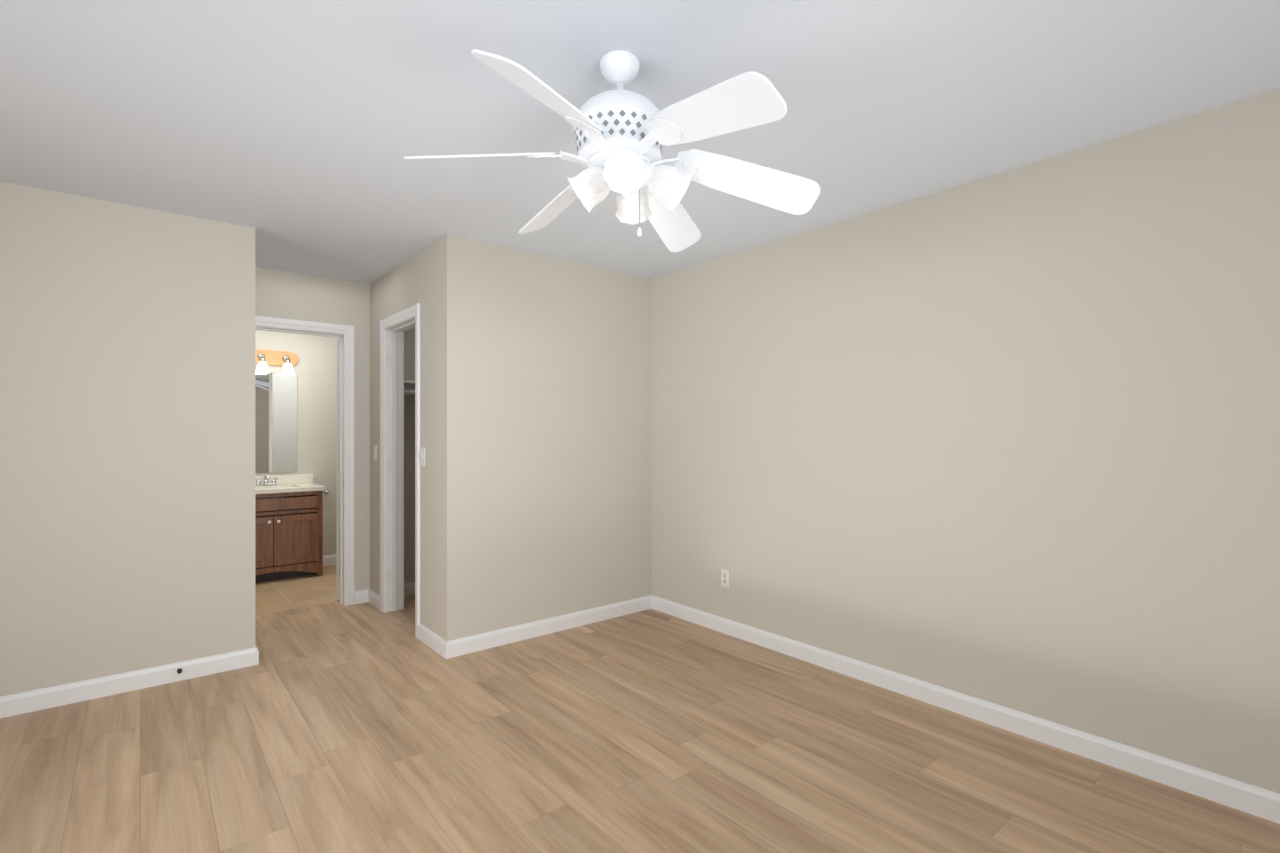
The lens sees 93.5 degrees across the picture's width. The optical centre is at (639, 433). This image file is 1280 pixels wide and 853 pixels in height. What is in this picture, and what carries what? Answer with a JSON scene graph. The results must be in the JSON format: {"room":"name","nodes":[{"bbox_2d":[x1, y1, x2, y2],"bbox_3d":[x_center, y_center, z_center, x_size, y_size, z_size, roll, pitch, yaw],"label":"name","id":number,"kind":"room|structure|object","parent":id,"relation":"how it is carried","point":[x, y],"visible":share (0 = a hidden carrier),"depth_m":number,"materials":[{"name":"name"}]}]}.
{"room":"empty bedroom","nodes":[
{"label":"empty bedroom","id":0,"kind":"room"},
{"bbox_2d":[0,181,254,695],"bbox_3d":[-3.115,0.073,2.651,2.396,2.440,0.130,0,0,-40],"label":"wall","id":1,"kind":"structure","parent":0,"point":[127,438],"depth_m":3.00,"materials":[{"name":"paint"}]},
{"bbox_2d":[0,645,258,717],"bbox_3d":[-3.052,1.246,2.610,2.380,0.095,0.014,0,0,-40],"label":"baseboard","id":2,"kind":"structure","parent":1,"relation":"attached to","point":[59,695],"depth_m":3.00,"materials":[{"name":"white wood"}]},
{"bbox_2d":[255,564,338,615],"bbox_3d":[-2.704,1.320,5.328,3.610,0.066,1.608,0,0,-40],"label":"floor","id":3,"kind":"structure","parent":0,"point":[273,596],"depth_m":4.88,"materials":[{"name":"beige tile"}]},
{"bbox_2d":[255,474,324,582],"bbox_3d":[-3.306,0.838,5.365,0.802,0.910,0.513,0,0,-40],"label":"bathroom vanity","id":4,"kind":"object","parent":3,"relation":"on","point":[288,526],"visible":0.73,"depth_m":5.30,"materials":[{"name":"brown wood"}]},
{"bbox_2d":[255,330,338,555],"bbox_3d":[-3.561,0.073,5.577,2.610,2.440,0.130,0,0,-40],"label":"wall","id":5,"kind":"structure","parent":0,"point":[315,368],"depth_m":5.85,"materials":[{"name":"paint"}]},
{"bbox_2d":[255,372,296,472],"bbox_3d":[-3.497,-0.099,5.535,0.605,0.949,0.011,0,0,-40],"label":"mirror","id":6,"kind":"object","parent":5,"relation":"attached to","point":[275,422],"visible":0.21,"depth_m":5.61,"materials":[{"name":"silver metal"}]},
{"bbox_2d":[255,349,298,374],"bbox_3d":[-3.441,-0.660,5.480,0.610,0.219,0.168,0,0,-40],"label":"sconce","id":7,"kind":"object","parent":5,"relation":"attached to","point":[286,360],"visible":0.56,"depth_m":5.57,"materials":[{"name":"brown wood"}]},
{"bbox_2d":[323,554,336,565],"bbox_3d":[-2.897,1.246,6.035,0.685,0.095,0.014,0,0,-40],"label":"baseboard","id":8,"kind":"structure","parent":5,"relation":"attached to","point":[328,559],"depth_m":5.91,"materials":[{"name":"white wood"}]},
{"bbox_2d":[255,267,414,590],"bbox_3d":[-2.178,0.073,4.628,3.524,2.440,0.130,0,0,-40],"label":"wall","id":9,"kind":"structure","parent":0,"point":[291,295],"depth_m":4.58,"materials":[{"name":"paint"}]},
{"bbox_2d":[255,316,354,605],"bbox_3d":[-2.504,0.241,4.360,0.776,2.103,0.166,0,0,-40],"label":"trim","id":10,"kind":"structure","parent":9,"relation":"attached to","point":[345,334],"depth_m":4.52,"materials":[{"name":"white wood"}]},
{"bbox_2d":[337,338,339,599],"bbox_3d":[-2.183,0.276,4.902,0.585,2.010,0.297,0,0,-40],"label":"door","id":11,"kind":"structure","parent":9,"relation":"in","point":[338,472],"depth_m":4.61,"materials":[{"name":"white wood"}]},
{"bbox_2d":[355,590,363,601],"bbox_3d":[-1.975,1.246,4.893,0.723,0.095,0.018,0,0,-40],"label":"baseboard","id":12,"kind":"structure","parent":9,"relation":"attached to","point":[359,595],"depth_m":4.57,"materials":[{"name":"white wood"}]},
{"bbox_2d":[404,380,414,394],"bbox_3d":[-1.326,-0.261,5.041,1.421,0.268,0.320,0,0,-40],"label":"closet shelf","id":13,"kind":"object","parent":9,"relation":"attached to","point":[409,387],"depth_m":4.66,"materials":[{"name":"white"}]},
{"bbox_2d":[404,582,414,595],"bbox_3d":[-1.425,1.246,5.161,1.425,0.095,0.014,0,0,-40],"label":"baseboard","id":14,"kind":"structure","parent":9,"relation":"attached to","point":[409,588],"depth_m":4.81,"materials":[{"name":"white wood"}]},
{"bbox_2d":[370,240,438,634],"bbox_3d":[-1.585,0.073,4.137,0.130,2.440,1.384,0,0,-40],"label":"wall","id":15,"kind":"structure","parent":0,"point":[411,281],"depth_m":3.75,"materials":[{"name":"paint"}]},
{"bbox_2d":[364,589,379,609],"bbox_3d":[-1.986,1.246,4.506,0.014,0.095,0.305,0,0,-40],"label":"baseboard","id":16,"kind":"structure","parent":15,"relation":"attached to","point":[370,596],"depth_m":4.53,"materials":[{"name":"white wood"}]},
{"bbox_2d":[374,445,376,460],"bbox_3d":[-1.984,0.148,4.501,0.016,0.118,0.072,0,0,-40],"label":"switch plate","id":17,"kind":"object","parent":15,"relation":"attached to","point":[375,452],"visible":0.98,"depth_m":4.50,"materials":[{"name":"white plastic"}]},
{"bbox_2d":[380,303,419,637],"bbox_3d":[-1.588,0.236,4.140,0.162,2.113,0.780,0,0,-40],"label":"trim","id":18,"kind":"structure","parent":15,"relation":"attached to","point":[394,327],"depth_m":4.36,"materials":[{"name":"white wood"}]},
{"bbox_2d":[420,447,424,466],"bbox_3d":[-1.359,0.148,3.749,0.016,0.118,0.072,0,0,-40],"label":"switch plate","id":19,"kind":"object","parent":15,"relation":"attached to","point":[422,456],"visible":1,"depth_m":3.75,"materials":[{"name":"white plastic"}]},
{"bbox_2d":[418,623,443,656],"bbox_3d":[-1.259,1.246,3.631,0.014,0.095,0.436,0,0,-40],"label":"baseboard","id":20,"kind":"structure","parent":15,"relation":"attached to","point":[431,639],"depth_m":3.62,"materials":[{"name":"white wood"}]},
{"bbox_2d":[439,234,651,640],"bbox_3d":[-0.554,0.073,4.010,1.555,2.440,0.130,0,0,-40],"label":"wall","id":21,"kind":"structure","parent":0,"point":[545,436],"depth_m":3.85,"materials":[{"name":"paint"}]},
{"bbox_2d":[444,595,651,658],"bbox_3d":[-0.530,1.246,3.936,1.525,0.095,0.014,0,0,-40],"label":"baseboard","id":22,"kind":"structure","parent":21,"relation":"attached to","point":[470,644],"depth_m":3.84,"materials":[{"name":"white wood"}]},
{"bbox_2d":[0,594,1279,852],"bbox_3d":[-0.477,1.323,1.367,5.074,0.060,7.372,0,0,-40],"label":"floor","id":23,"kind":"structure","parent":0,"point":[342,728],"depth_m":2.35,"materials":[{"name":"brown wood"}]},
{"bbox_2d":[0,0,1279,283],"bbox_3d":[-0.946,-1.197,2.010,5.174,0.100,8.960,0,0,-40],"label":"ceiling","id":24,"kind":"structure","parent":0,"point":[292,132],"depth_m":2.06,"materials":[{"name":"white paint"}]},
{"bbox_2d":[403,49,820,251],"bbox_3d":[-0.066,-0.877,1.859,1.171,0.539,1.266,0,0,-40],"label":"ceiling fan","id":25,"kind":"object","parent":24,"relation":"hanging from","point":[622,136],"visible":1,"depth_m":1.78,"materials":[{"name":"white plastic"}]},
{"bbox_2d":[652,88,1279,792],"bbox_3d":[1.474,0.073,2.887,0.130,2.440,7.217,0,0,-40],"label":"wall","id":26,"kind":"structure","parent":0,"point":[1008,438],"depth_m":2.58,"materials":[{"name":"paint"}]},
{"bbox_2d":[721,568,729,587],"bbox_3d":[0.551,0.937,3.889,0.009,0.115,0.070,0,0,-40],"label":"outlet","id":27,"kind":"object","parent":26,"relation":"attached to","point":[725,577],"visible":1,"depth_m":3.88,"materials":[{"name":"white plastic"}]},
{"bbox_2d":[652,595,1279,823],"bbox_3d":[1.861,1.246,2.308,0.014,0.095,5.573,0,0,-40],"label":"baseboard","id":28,"kind":"structure","parent":26,"relation":"attached to","point":[1240,796],"depth_m":2.57,"materials":[{"name":"white wood"}]}
]}

